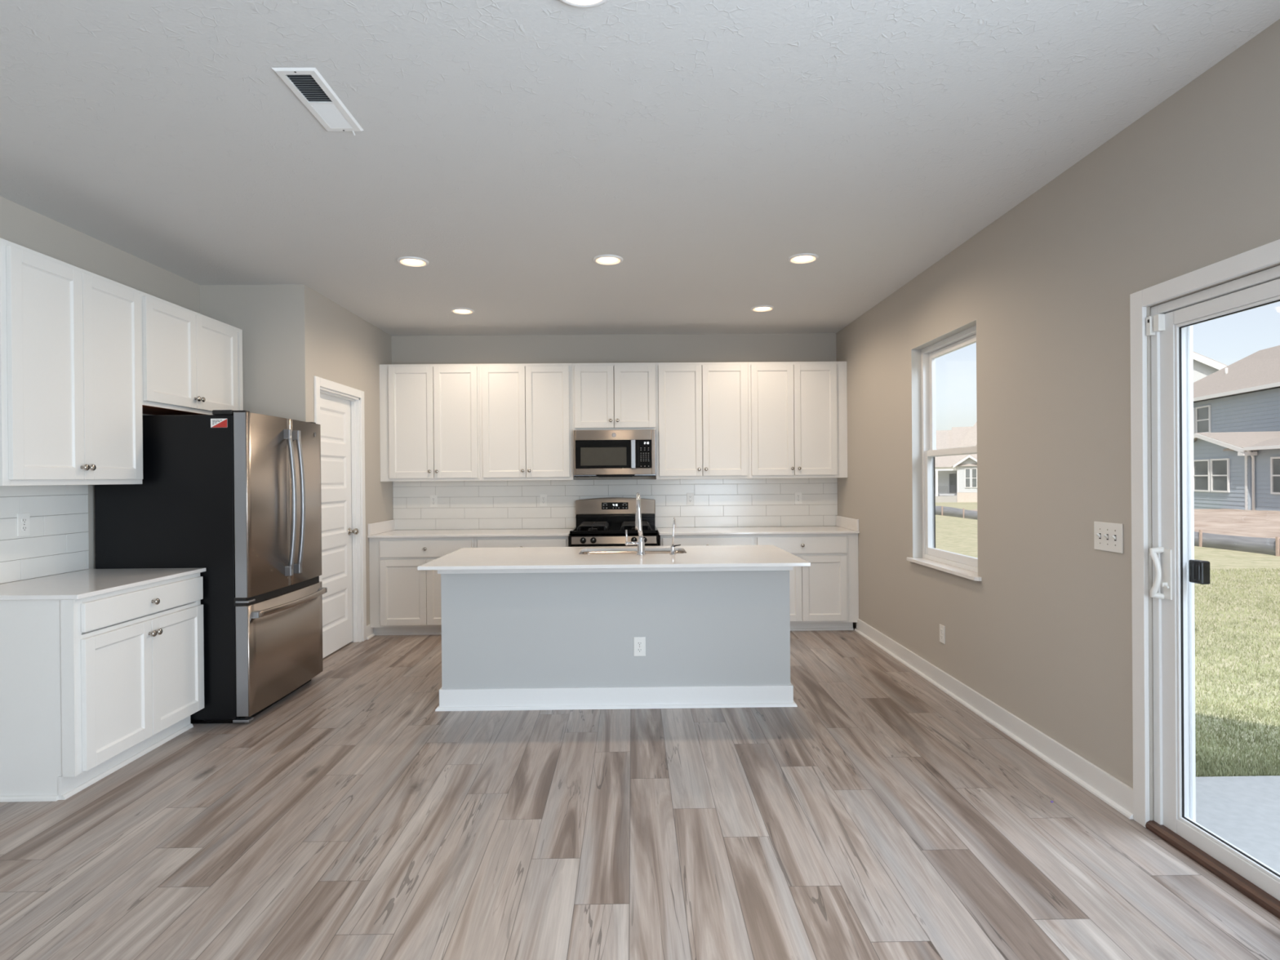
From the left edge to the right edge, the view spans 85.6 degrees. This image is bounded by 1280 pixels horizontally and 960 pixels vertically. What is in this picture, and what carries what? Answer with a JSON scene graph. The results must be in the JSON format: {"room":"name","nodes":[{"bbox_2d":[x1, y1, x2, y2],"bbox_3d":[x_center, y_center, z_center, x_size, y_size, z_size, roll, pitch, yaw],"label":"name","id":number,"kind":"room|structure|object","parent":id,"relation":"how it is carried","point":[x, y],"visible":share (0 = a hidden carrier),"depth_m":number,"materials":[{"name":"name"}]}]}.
{"room":"kitchen","nodes":[
{"label":"kitchen","id":0,"kind":"room"},
{"bbox_2d":[0,195,199,568],"bbox_3d":[-3.107,0.066,0.643,0.150,2.843,8.656,0,0,-1],"label":"wall","id":1,"kind":"structure","parent":0,"point":[23,226],"depth_m":3.87,"materials":[{"name":"paint"}]},
{"bbox_2d":[0,484,88,583],"bbox_3d":[-3.057,0.261,3.395,0.008,0.468,0.878,0,0,-1],"label":"tile backsplash","id":2,"kind":"structure","parent":1,"relation":"attached to","point":[58,540],"depth_m":3.54,"materials":[{"name":"tile"}]},
{"bbox_2d":[17,512,30,536],"bbox_3d":[-3.050,0.220,3.422,0.007,0.114,0.070,0,0,-1],"label":"wall outlet","id":3,"kind":"object","parent":2,"relation":"attached to","point":[24,518],"visible":1,"depth_m":3.42,"materials":[{"name":"white plastic"}]},
{"bbox_2d":[21,517,26,523],"bbox_3d":[-3.047,0.201,3.422,0.002,0.025,0.030,0,0,-1],"label":"receptacle","id":4,"kind":"object","parent":3,"relation":"attached to","point":[24,520],"depth_m":3.42,"materials":[{"name":"white plastic"}]},
{"bbox_2d":[21,525,26,531],"bbox_3d":[-3.047,0.240,3.422,0.002,0.025,0.030,0,0,-1],"label":"receptacle","id":5,"kind":"object","parent":3,"relation":"attached to","point":[24,528],"depth_m":3.42,"materials":[{"name":"white plastic"}]},
{"bbox_2d":[0,237,142,485],"bbox_3d":[-2.874,-0.505,3.373,0.386,1.060,0.844,0,0,-1],"label":"upper cabinet","id":6,"kind":"object","parent":1,"relation":"attached to","point":[71,339],"visible":1,"depth_m":3.28,"materials":[{"name":"paint"}]},
{"bbox_2d":[140,291,243,415],"bbox_3d":[-2.886,-0.725,4.292,0.386,0.626,0.990,0,0,-1],"label":"upper cabinet","id":7,"kind":"object","parent":1,"relation":"attached to","point":[192,361],"visible":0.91,"depth_m":4.18,"materials":[{"name":"paint"}]},
{"bbox_2d":[200,284,305,422],"bbox_3d":[-2.718,0.049,4.920,0.726,2.843,0.110,0,0,-1],"label":"wall","id":8,"kind":"structure","parent":0,"point":[270,318],"depth_m":4.86,"materials":[{"name":"paint"}]},
{"bbox_2d":[303,284,393,625],"bbox_3d":[-2.415,0.044,5.750,0.110,2.843,1.760,0,0,-1],"label":"wall","id":9,"kind":"structure","parent":0,"point":[341,347],"depth_m":5.81,"materials":[{"name":"paint"}]},
{"bbox_2d":[314,376,366,641],"bbox_3d":[-2.347,0.306,5.453,0.016,2.120,0.903,0,0,-1],"label":"trim","id":10,"kind":"structure","parent":9,"relation":"attached to","point":[319,382],"depth_m":5.84,"materials":[{"name":"paint"}]},
{"bbox_2d":[320,386,362,658],"bbox_3d":[-2.405,0.339,5.452,0.118,2.055,0.773,0,0,-1],"label":"door","id":11,"kind":"structure","parent":9,"relation":"in","point":[340,412],"depth_m":5.60,"materials":[{"name":"paint"}]},
{"bbox_2d":[366,623,374,639],"bbox_3d":[-2.331,1.310,5.468,0.031,0.112,1.189,0,0,-1],"label":"baseboard","id":12,"kind":"structure","parent":9,"relation":"attached to","point":[370,634],"depth_m":5.97,"materials":[{"name":"paint"}]},
{"bbox_2d":[391,333,835,546],"bbox_3d":[-0.213,0.023,6.730,4.536,2.843,0.150,0,0,-1],"label":"wall","id":13,"kind":"structure","parent":0,"point":[809,347],"depth_m":6.65,"materials":[{"name":"paint"}]},
{"bbox_2d":[379,364,479,481],"bbox_3d":[-1.920,-0.523,6.442,0.904,1.067,0.382,0,0,-1],"label":"upper cabinet","id":14,"kind":"object","parent":13,"relation":"attached to","point":[429,413],"visible":1,"depth_m":6.29,"materials":[{"name":"paint"}]},
{"bbox_2d":[479,363,576,480],"bbox_3d":[-1.041,-0.530,6.452,0.851,1.067,0.382,0,0,-1],"label":"upper cabinet","id":15,"kind":"object","parent":13,"relation":"attached to","point":[526,410],"visible":1,"depth_m":6.30,"materials":[{"name":"paint"}]},
{"bbox_2d":[572,362,655,430],"bbox_3d":[-0.238,-0.763,6.461,0.757,0.616,0.382,0,0,-1],"label":"upper cabinet","id":16,"kind":"object","parent":13,"relation":"attached to","point":[606,396],"visible":0.91,"depth_m":6.31,"materials":[{"name":"paint"}]},
{"bbox_2d":[573,429,656,477],"bbox_3d":[-0.233,-0.240,6.426,0.750,0.426,0.452,0,0,-1],"label":"microwave","id":17,"kind":"object","parent":16,"relation":"attached to","point":[596,453],"visible":1,"depth_m":6.23,"materials":[{"name":"metal"}]},
{"bbox_2d":[392,477,837,529],"bbox_3d":[-0.231,0.229,6.651,4.272,0.465,0.008,0,0,-1],"label":"tile backsplash","id":18,"kind":"structure","parent":13,"relation":"attached to","point":[718,502],"depth_m":6.65,"materials":[{"name":"tile"}]},
{"bbox_2d":[430,495,437,506],"bbox_3d":[-1.976,0.202,6.623,0.070,0.114,0.007,0,0,-1],"label":"wall outlet","id":19,"kind":"object","parent":18,"relation":"attached to","point":[433,499],"visible":1,"depth_m":6.62,"materials":[{"name":"white plastic"}]},
{"bbox_2d":[539,493,546,506],"bbox_3d":[-0.925,0.194,6.635,0.070,0.114,0.007,0,0,-1],"label":"wall outlet","id":20,"kind":"object","parent":18,"relation":"attached to","point":[543,497],"visible":1,"depth_m":6.63,"materials":[{"name":"white plastic"}]},
{"bbox_2d":[686,493,693,504],"bbox_3d":[0.484,0.182,6.651,0.070,0.114,0.007,0,0,-1],"label":"wall outlet","id":21,"kind":"object","parent":18,"relation":"attached to","point":[690,496],"visible":1,"depth_m":6.65,"materials":[{"name":"white plastic"}]},
{"bbox_2d":[794,492,801,503],"bbox_3d":[1.526,0.173,6.663,0.070,0.114,0.007,0,0,-1],"label":"wall outlet","id":22,"kind":"object","parent":18,"relation":"attached to","point":[797,495],"visible":1,"depth_m":6.66,"materials":[{"name":"white plastic"}]},
{"bbox_2d":[654,362,748,479],"bbox_3d":[0.568,-0.544,6.471,0.850,1.067,0.382,0,0,-1],"label":"upper cabinet","id":23,"kind":"object","parent":13,"relation":"attached to","point":[702,408],"visible":0.99,"depth_m":6.32,"materials":[{"name":"paint"}]},
{"bbox_2d":[747,361,847,478],"bbox_3d":[1.448,-0.551,6.481,0.908,1.067,0.382,0,0,-1],"label":"upper cabinet","id":24,"kind":"object","parent":13,"relation":"attached to","point":[797,411],"visible":1,"depth_m":6.33,"materials":[{"name":"paint"}]},
{"bbox_2d":[0,0,1279,336],"bbox_3d":[-0.552,-1.440,1.568,5.306,0.120,10.457,0,0,-1],"label":"ceiling","id":25,"kind":"structure","parent":0,"point":[507,147],"depth_m":2.79,"materials":[{"name":"white paint"}]},
{"bbox_2d":[271,67,364,135],"bbox_3d":[-1.160,-1.369,2.520,0.147,0.016,0.425,0,0,-1],"label":"ceiling vent","id":26,"kind":"object","parent":25,"relation":"in","point":[308,86],"visible":1,"depth_m":2.49,"materials":[{"name":"metal"}]},
{"bbox_2d":[396,256,428,266],"bbox_3d":[-1.433,-1.376,4.366,0.192,0.010,0.192,0,0,-1],"label":"recessed light","id":27,"kind":"object","parent":25,"relation":"in","point":[411,261],"visible":1,"depth_m":4.36,"materials":[{"name":"paint"}]},
{"bbox_2d":[450,307,474,314],"bbox_3d":[-1.451,-1.380,5.654,0.192,0.010,0.192,0,0,-1],"label":"recessed light","id":28,"kind":"object","parent":25,"relation":"in","point":[456,310],"visible":1,"depth_m":5.64,"materials":[{"name":"white"}]},
{"bbox_2d":[559,0,608,8],"bbox_3d":[-0.160,-1.379,1.924,0.192,0.010,0.192,0,0,-1],"label":"recessed light","id":29,"kind":"object","parent":25,"relation":"in","point":[577,3],"visible":1,"depth_m":1.99,"materials":[{"name":"white"}]},
{"bbox_2d":[592,254,622,265],"bbox_3d":[-0.201,-1.386,4.361,0.192,0.010,0.192,0,0,-1],"label":"recessed light","id":30,"kind":"object","parent":25,"relation":"in","point":[605,260],"visible":1,"depth_m":4.36,"materials":[{"name":"white"}]},
{"bbox_2d":[751,305,774,311],"bbox_3d":[1.002,-1.401,5.655,0.192,0.010,0.192,0,0,-1],"label":"recessed light","id":31,"kind":"object","parent":25,"relation":"in","point":[760,308],"visible":1,"depth_m":5.64,"materials":[{"name":"white"}]},
{"bbox_2d":[787,253,818,263],"bbox_3d":[1.030,-1.397,4.368,0.192,0.010,0.192,0,0,-1],"label":"recessed light","id":32,"kind":"object","parent":25,"relation":"in","point":[804,258],"visible":1,"depth_m":4.36,"materials":[{"name":"white"}]},
{"bbox_2d":[0,627,1279,959],"bbox_3d":[-0.549,1.363,1.576,5.166,0.001,10.157,0,0,-1],"label":"floor","id":33,"kind":"structure","parent":0,"point":[877,815],"depth_m":2.61,"materials":[{"name":"brown wood"}]},
{"bbox_2d":[0,573,204,801],"bbox_3d":[-2.718,0.945,3.398,0.674,0.862,0.884,0,0,-1],"label":"base cabinet","id":34,"kind":"object","parent":33,"relation":"on","point":[90,686],"visible":0.95,"depth_m":3.06,"materials":[{"name":"paint"}]},
{"bbox_2d":[0,568,205,599],"bbox_3d":[-2.734,0.503,3.400,0.649,0.020,0.894,0,0,-1],"label":"countertop","id":35,"kind":"structure","parent":34,"relation":"on","point":[78,584],"depth_m":3.31,"materials":[{"name":"white stone"}]},
{"bbox_2d":[94,409,327,724],"bbox_3d":[-2.574,0.491,4.300,0.932,1.762,0.918,0,0,-1],"label":"refrigerator","id":36,"kind":"object","parent":33,"relation":"on","point":[235,495],"visible":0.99,"depth_m":3.86,"materials":[{"name":"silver metal"}]},
{"bbox_2d":[368,537,474,635],"bbox_3d":[-1.904,0.929,6.306,0.909,0.862,0.664,0,0,-1],"label":"base cabinet","id":37,"kind":"object","parent":33,"relation":"on","point":[405,599],"visible":0.53,"depth_m":6.01,"materials":[{"name":"paint"}]},
{"bbox_2d":[367,519,573,537],"bbox_3d":[-1.491,0.432,6.317,1.743,0.122,0.647,0,0,-1],"label":"countertop","id":38,"kind":"structure","parent":37,"relation":"on","point":[384,529],"depth_m":6.17,"materials":[{"name":"white stone"}]},
{"bbox_2d":[474,535,570,547],"bbox_3d":[-1.037,0.921,6.316,0.825,0.862,0.664,0,0,-1],"label":"base cabinet","id":39,"kind":"object","parent":33,"relation":"on","point":[496,541],"visible":0.12,"depth_m":6.02,"materials":[{"name":"paint"}]},
{"bbox_2d":[569,497,657,546],"bbox_3d":[-0.226,0.757,6.264,0.759,1.178,0.726,0,0,-1],"label":"gas range","id":40,"kind":"object","parent":33,"relation":"on","point":[600,522],"visible":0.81,"depth_m":6.54,"materials":[{"name":"silver metal"}]},
{"bbox_2d":[569,525,657,537],"bbox_3d":[-0.228,0.459,6.278,0.759,0.050,0.667,0,0,-1],"label":"cooktop","id":41,"kind":"object","parent":40,"relation":"in","point":[607,531],"depth_m":5.95,"materials":[{"name":"black metal"}]},
{"bbox_2d":[435,566,797,711],"bbox_3d":[-0.145,0.920,4.440,2.138,0.862,0.723,0,0,-1],"label":"kitchen island","id":42,"kind":"object","parent":33,"relation":"on","point":[513,639],"visible":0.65,"depth_m":4.11,"materials":[{"name":"paint"}]},
{"bbox_2d":[417,544,810,569],"bbox_3d":[-0.146,0.478,4.349,2.181,0.020,1.030,0,0,-1],"label":"island countertop","id":43,"kind":"structure","parent":42,"relation":"on","point":[695,556],"depth_m":4.12,"materials":[{"name":"white stone"}]},
{"bbox_2d":[580,551,684,554],"bbox_3d":[-0.047,0.583,4.548,0.714,0.191,0.374,0,0,-1],"label":"sink","id":44,"kind":"object","parent":43,"relation":"in","point":[603,552],"visible":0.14,"depth_m":4.72,"materials":[{"name":"metal"}]},
{"bbox_2d":[625,492,645,555],"bbox_3d":[-0.031,0.273,4.398,0.130,0.386,0.235,0,0,-1],"label":"kitchen faucet","id":45,"kind":"object","parent":43,"relation":"on","point":[641,544],"visible":1,"depth_m":4.30,"materials":[{"name":"silver metal"}]},
{"bbox_2d":[669,517,680,554],"bbox_3d":[0.219,0.350,4.367,0.071,0.229,0.129,0,0,-1],"label":"filter faucet","id":46,"kind":"object","parent":43,"relation":"on","point":[673,547],"visible":1,"depth_m":4.32,"materials":[{"name":"silver metal"}]},
{"bbox_2d":[633,636,645,656],"bbox_3d":[-0.002,0.991,4.109,0.070,0.114,0.007,0,0,-1],"label":"wall outlet","id":47,"kind":"object","parent":42,"relation":"attached to","point":[639,642],"visible":1,"depth_m":4.11,"materials":[{"name":"white plastic"}]},
{"bbox_2d":[657,533,755,546],"bbox_3d":[0.593,0.908,6.334,0.830,0.862,0.664,0,0,-1],"label":"base cabinet","id":48,"kind":"object","parent":33,"relation":"on","point":[682,540],"visible":0.13,"depth_m":6.04,"materials":[{"name":"paint"}]},
{"bbox_2d":[755,533,858,631],"bbox_3d":[1.461,0.900,6.344,0.908,0.862,0.664,0,0,-1],"label":"base cabinet","id":49,"kind":"object","parent":33,"relation":"on","point":[824,595],"visible":0.54,"depth_m":6.05,"materials":[{"name":"paint"}]},
{"bbox_2d":[656,515,859,535],"bbox_3d":[1.037,0.411,6.346,1.749,0.122,0.647,0,0,-1],"label":"countertop","id":50,"kind":"structure","parent":49,"relation":"on","point":[843,524],"depth_m":6.21,"materials":[{"name":"white stone"}]},
{"bbox_2d":[835,18,1279,820],"bbox_3d":[2.039,0.120,1.602,0.150,3.043,10.457,0,0,-1],"label":"wall","id":51,"kind":"structure","parent":0,"point":[1044,635],"depth_m":3.20,"materials":[{"name":"paint"}]},
{"bbox_2d":[939,623,945,644],"bbox_3d":[1.935,0.986,4.429,0.007,0.114,0.070,0,0,-1],"label":"wall outlet","id":52,"kind":"object","parent":51,"relation":"attached to","point":[942,630],"visible":1,"depth_m":4.42,"materials":[{"name":"white plastic"}]},
{"bbox_2d":[906,319,981,581],"bbox_3d":[1.986,-0.175,4.431,0.182,1.496,1.010,0,0,-1],"label":"window","id":53,"kind":"structure","parent":51,"relation":"in","point":[924,451],"depth_m":4.83,"materials":[{"name":"white plastic"}]},
{"bbox_2d":[854,618,1133,819],"bbox_3d":[1.926,1.278,4.416,0.031,0.112,3.380,0,0,-1],"label":"baseboard","id":54,"kind":"structure","parent":51,"relation":"attached to","point":[1113,792],"depth_m":3.52,"materials":[{"name":"paint"}]},
{"bbox_2d":[1093,521,1123,553],"bbox_3d":[1.940,0.237,2.875,0.021,0.120,0.172,0,0,-1],"label":"light switch","id":55,"kind":"object","parent":51,"relation":"attached to","point":[1108,536],"visible":1,"depth_m":2.87,"materials":[{"name":"white plastic"}]},
{"bbox_2d":[1129,239,1279,827],"bbox_3d":[1.955,0.307,1.750,0.018,2.069,1.945,0,0,-1],"label":"trim","id":56,"kind":"structure","parent":51,"relation":"attached to","point":[1267,255],"depth_m":2.66,"materials":[{"name":"paint"}]},
{"bbox_2d":[1145,820,1279,919],"bbox_3d":[1.978,1.326,1.753,0.050,0.030,1.811,0,0,-1],"label":"trim","id":57,"kind":"structure","parent":51,"relation":"attached to","point":[1250,890],"depth_m":2.34,"materials":[{"name":"brown wood"}]},
{"bbox_2d":[1146,265,1279,901],"bbox_3d":[2.026,0.341,1.751,0.172,2.003,1.809,0,0,-1],"label":"door","id":58,"kind":"structure","parent":51,"relation":"in","point":[1175,570],"depth_m":2.57,"materials":[{"name":"white plastic"}]},
{"label":"outside","id":59,"kind":"structure","parent":0,"visible":0},
{"bbox_2d":[935,502,1279,773],"bbox_3d":[55.347,2.899,65.646,107.869,4.169,190.000,0,0,-1],"label":"lawn","id":60,"kind":"structure","parent":59,"point":[957,535],"depth_m":7.47,"materials":[{"name":"green plant"}]},
{"bbox_2d":[934,422,977,502],"bbox_3d":[38.501,-2.516,83.852,21.178,10.695,17.973,0,0,-1],"label":"house","id":61,"kind":"structure","parent":60,"relation":"on","point":[956,476],"depth_m":80.04,"materials":[{"name":"white"}]},
{"bbox_2d":[935,506,1279,555],"bbox_3d":[11.212,1.351,23.884,0.084,0.752,31.500,0,0,-1],"label":"fence","id":62,"kind":"object","parent":60,"relation":"on","point":[1270,546],"visible":0.18,"depth_m":13.36,"materials":[{"name":"fabric"}]},
{"bbox_2d":[1192,351,1226,382],"bbox_3d":[35.840,-5.103,51.629,14.600,12.250,9.880,0,0,39],"label":"house","id":63,"kind":"structure","parent":60,"relation":"on","point":[1203,366],"depth_m":44.95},
{"bbox_2d":[1193,345,1279,511],"bbox_3d":[28.076,-2.480,28.286,9.860,7.780,20.300,0,0,11],"label":"house","id":64,"kind":"structure","parent":60,"relation":"on","point":[1237,406],"depth_m":28.95,"materials":[{"name":"blue"}]},
{"bbox_2d":[1195,775,1279,872],"bbox_3d":[4.312,1.488,1.414,4.369,0.110,3.920,0,0,-1],"label":"patio","id":65,"kind":"structure","parent":60,"relation":"on","point":[1244,811],"depth_m":3.00,"materials":[{"name":"concrete"}]},
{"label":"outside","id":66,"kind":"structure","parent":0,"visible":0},
{"bbox_2d":[972,508,1279,538],"bbox_3d":[19.480,1.195,15.927,16.100,0.109,23.400,0,0,-1],"label":"dirt","id":67,"kind":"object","parent":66,"point":[1237,522],"visible":0.32,"depth_m":19.39,"materials":[{"name":"soil"}]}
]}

